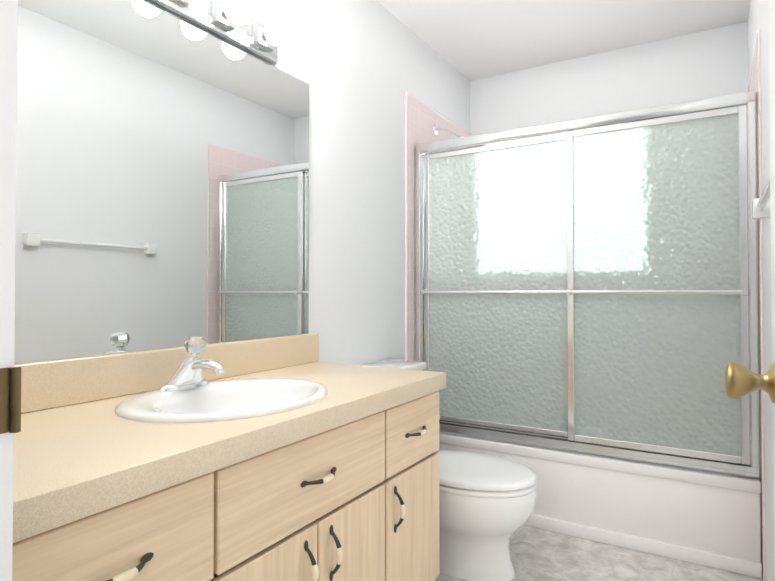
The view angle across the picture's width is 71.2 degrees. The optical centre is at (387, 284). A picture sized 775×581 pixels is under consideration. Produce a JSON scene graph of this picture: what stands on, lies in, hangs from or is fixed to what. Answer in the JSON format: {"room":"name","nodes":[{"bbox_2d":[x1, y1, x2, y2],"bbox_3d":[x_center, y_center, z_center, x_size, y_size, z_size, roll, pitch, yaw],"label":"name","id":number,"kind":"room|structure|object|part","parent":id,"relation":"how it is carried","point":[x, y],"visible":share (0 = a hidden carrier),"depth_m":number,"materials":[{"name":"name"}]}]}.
{"room":"bathroom","nodes":[
{"label":"bathroom","id":0,"kind":"room"},
{"bbox_2d":[20,0,469,364],"bbox_3d":[-0.252,-0.120,2.324,0.100,2.460,3.100,0,-1,31],"label":"wall","id":1,"kind":"structure","parent":0,"point":[360,67],"depth_m":2.43,"materials":[{"name":"white paint"}]},
{"bbox_2d":[14,0,308,363],"bbox_3d":[-0.657,-0.304,1.549,0.006,0.979,1.341,0,-1,31],"label":"mirror","id":2,"kind":"object","parent":1,"relation":"attached to","point":[162,178],"visible":1,"depth_m":1.52,"materials":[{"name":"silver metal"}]},
{"bbox_2d":[14,333,318,412],"bbox_3d":[-0.638,0.243,1.558,0.019,0.112,1.392,0,-1,31],"label":"backsplash","id":3,"kind":"structure","parent":1,"relation":"attached to","point":[45,384],"depth_m":1.43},
{"bbox_2d":[148,0,290,63],"bbox_3d":[-0.534,-0.852,1.620,0.151,0.110,0.705,0,-1,31],"label":"sconce","id":4,"kind":"object","parent":1,"relation":"attached to","point":[233,22],"visible":1,"depth_m":1.71,"materials":[{"name":"silver metal"}]},
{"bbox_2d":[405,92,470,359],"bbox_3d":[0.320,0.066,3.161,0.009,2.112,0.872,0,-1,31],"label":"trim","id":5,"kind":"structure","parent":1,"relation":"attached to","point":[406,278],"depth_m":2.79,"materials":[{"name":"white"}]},
{"bbox_2d":[407,95,470,360],"bbox_3d":[0.322,0.072,3.166,0.008,2.100,0.860,0,-1,31],"label":"wall tile","id":6,"kind":"structure","parent":1,"relation":"attached to","point":[422,120],"depth_m":2.86,"materials":[{"name":"pink tile"}]},
{"bbox_2d":[433,125,462,138],"bbox_3d":[0.347,-0.841,3.048,0.170,0.137,0.072,0,-1,31],"label":"shower head","id":7,"kind":"object","parent":6,"relation":"attached to","point":[436,129],"visible":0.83,"depth_m":3.06},
{"bbox_2d":[376,0,749,80],"bbox_3d":[0.079,-1.392,1.149,2.900,0.050,4.800,0,-1,31],"label":"ceiling","id":8,"kind":"structure","parent":0,"point":[470,40],"depth_m":2.81,"materials":[{"name":"white paint"}]},
{"bbox_2d":[435,525,762,580],"bbox_3d":[0.079,1.118,1.113,2.900,0.050,4.800,0,-1,31],"label":"floor","id":9,"kind":"structure","parent":0,"point":[537,554],"depth_m":2.14,"materials":[{"name":"tile"}]},
{"bbox_2d":[12,385,445,580],"bbox_3d":[-0.397,0.724,1.400,0.588,0.745,1.382,0,-1,31],"label":"bathroom vanity","id":10,"kind":"object","parent":9,"relation":"on","point":[284,458],"depth_m":1.19,"materials":[{"name":"brown wood"}]},
{"bbox_2d":[13,361,445,532],"bbox_3d":[-0.402,0.324,1.414,0.572,0.055,1.392,0,-1,31],"label":"countertop","id":11,"kind":"structure","parent":10,"relation":"on","point":[65,460],"depth_m":1.01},
{"bbox_2d":[152,353,231,388],"bbox_3d":[-0.503,0.239,1.455,0.184,0.086,0.160,0,-1,31],"label":"faucet","id":12,"kind":"object","parent":11,"relation":"on","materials":[{"name":"silver metal"}]},
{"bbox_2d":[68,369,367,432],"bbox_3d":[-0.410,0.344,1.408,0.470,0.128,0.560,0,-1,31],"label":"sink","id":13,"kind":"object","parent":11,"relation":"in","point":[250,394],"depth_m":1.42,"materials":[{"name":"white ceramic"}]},
{"bbox_2d":[362,359,536,580],"bbox_3d":[0.212,0.732,2.208,0.785,0.753,0.492,0,-1,31],"label":"toilet","id":14,"kind":"object","parent":9,"relation":"on","point":[487,503],"visible":0.35,"depth_m":2.01,"materials":[{"name":"white ceramic"}]},
{"bbox_3d":[0.319,0.742,2.143,0.535,0.054,0.385,0,-1,31],"label":"seat","id":15,"kind":"part","parent":14,"relation":"part of","materials":[{"name":"white plastic"}]},
{"bbox_2d":[437,421,761,577],"bbox_3d":[0.973,0.937,2.770,1.500,0.358,0.824,0,-1,31],"label":"bathtub","id":16,"kind":"object","parent":9,"relation":"on","point":[705,518],"visible":0.42,"depth_m":2.25,"materials":[{"name":"white ceramic"}]},
{"bbox_2d":[415,91,759,477],"bbox_3d":[0.797,0.002,2.491,1.499,1.500,0.103,0,-1,31],"label":"shower door","id":17,"kind":"structure","parent":16,"relation":"on","point":[589,285],"depth_m":2.40,"materials":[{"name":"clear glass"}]},
{"bbox_2d":[470,21,747,135],"bbox_3d":[1.217,-0.108,3.189,1.520,2.460,0.100,0,-1,31],"label":"wall","id":18,"kind":"structure","parent":0,"point":[701,65],"depth_m":3.09,"materials":[{"name":"white paint"}]},
{"bbox_2d":[748,0,773,580],"bbox_3d":[1.135,-0.132,1.487,0.100,2.460,3.100,0,-1,31],"label":"wall","id":19,"kind":"structure","parent":0,"point":[758,17],"depth_m":1.88,"materials":[{"name":"white paint"}]},
{"bbox_2d":[748,30,765,580],"bbox_3d":[1.616,0.081,2.385,0.008,2.060,0.860,0,-1,31],"label":"wall tile","id":20,"kind":"structure","parent":19,"relation":"attached to","point":[755,81],"depth_m":2.03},
{"bbox_2d":[752,179,770,219],"bbox_3d":[0.979,-0.234,1.378,0.050,0.060,0.710,0,-1,31],"label":"towel rail","id":21,"kind":"object","parent":19,"relation":"attached to","point":[761,208],"visible":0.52,"depth_m":1.62,"materials":[{"name":"white ceramic"}]},
{"bbox_3d":[-0.138,-1.163,0.389,0.830,0.430,0.120,0,-1,31],"label":"wall","id":22,"kind":"structure","parent":0,"visible":0},
{"bbox_2d":[0,0,17,580],"bbox_3d":[-0.141,0.040,0.374,0.933,2.085,0.148,0,-1,31],"label":"trim","id":23,"kind":"structure","parent":22,"relation":"attached to","point":[8,63],"depth_m":0.64,"materials":[{"name":"white paint"}]},
{"bbox_2d":[0,366,20,433],"bbox_3d":[-0.447,0.136,0.621,0.011,0.076,0.048,0,-1,31],"label":"strike plate","id":24,"kind":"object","parent":23,"relation":"attached to","point":[10,399],"depth_m":0.63,"materials":[{"name":"gold metal"}]},
{"bbox_2d":[725,0,774,580],"bbox_3d":[0.447,0.076,0.584,0.107,2.002,0.810,0,-1,29],"label":"door","id":25,"kind":"structure","parent":22,"relation":"in","point":[741,381],"depth_m":0.89,"materials":[{"name":"white paint"}]},
{"bbox_3d":[0.594,0.159,0.884,0.072,0.068,0.068,0,-1,29],"label":"knob","id":26,"kind":"part","parent":25,"relation":"part of","materials":[{"name":"gold metal"}]}
]}

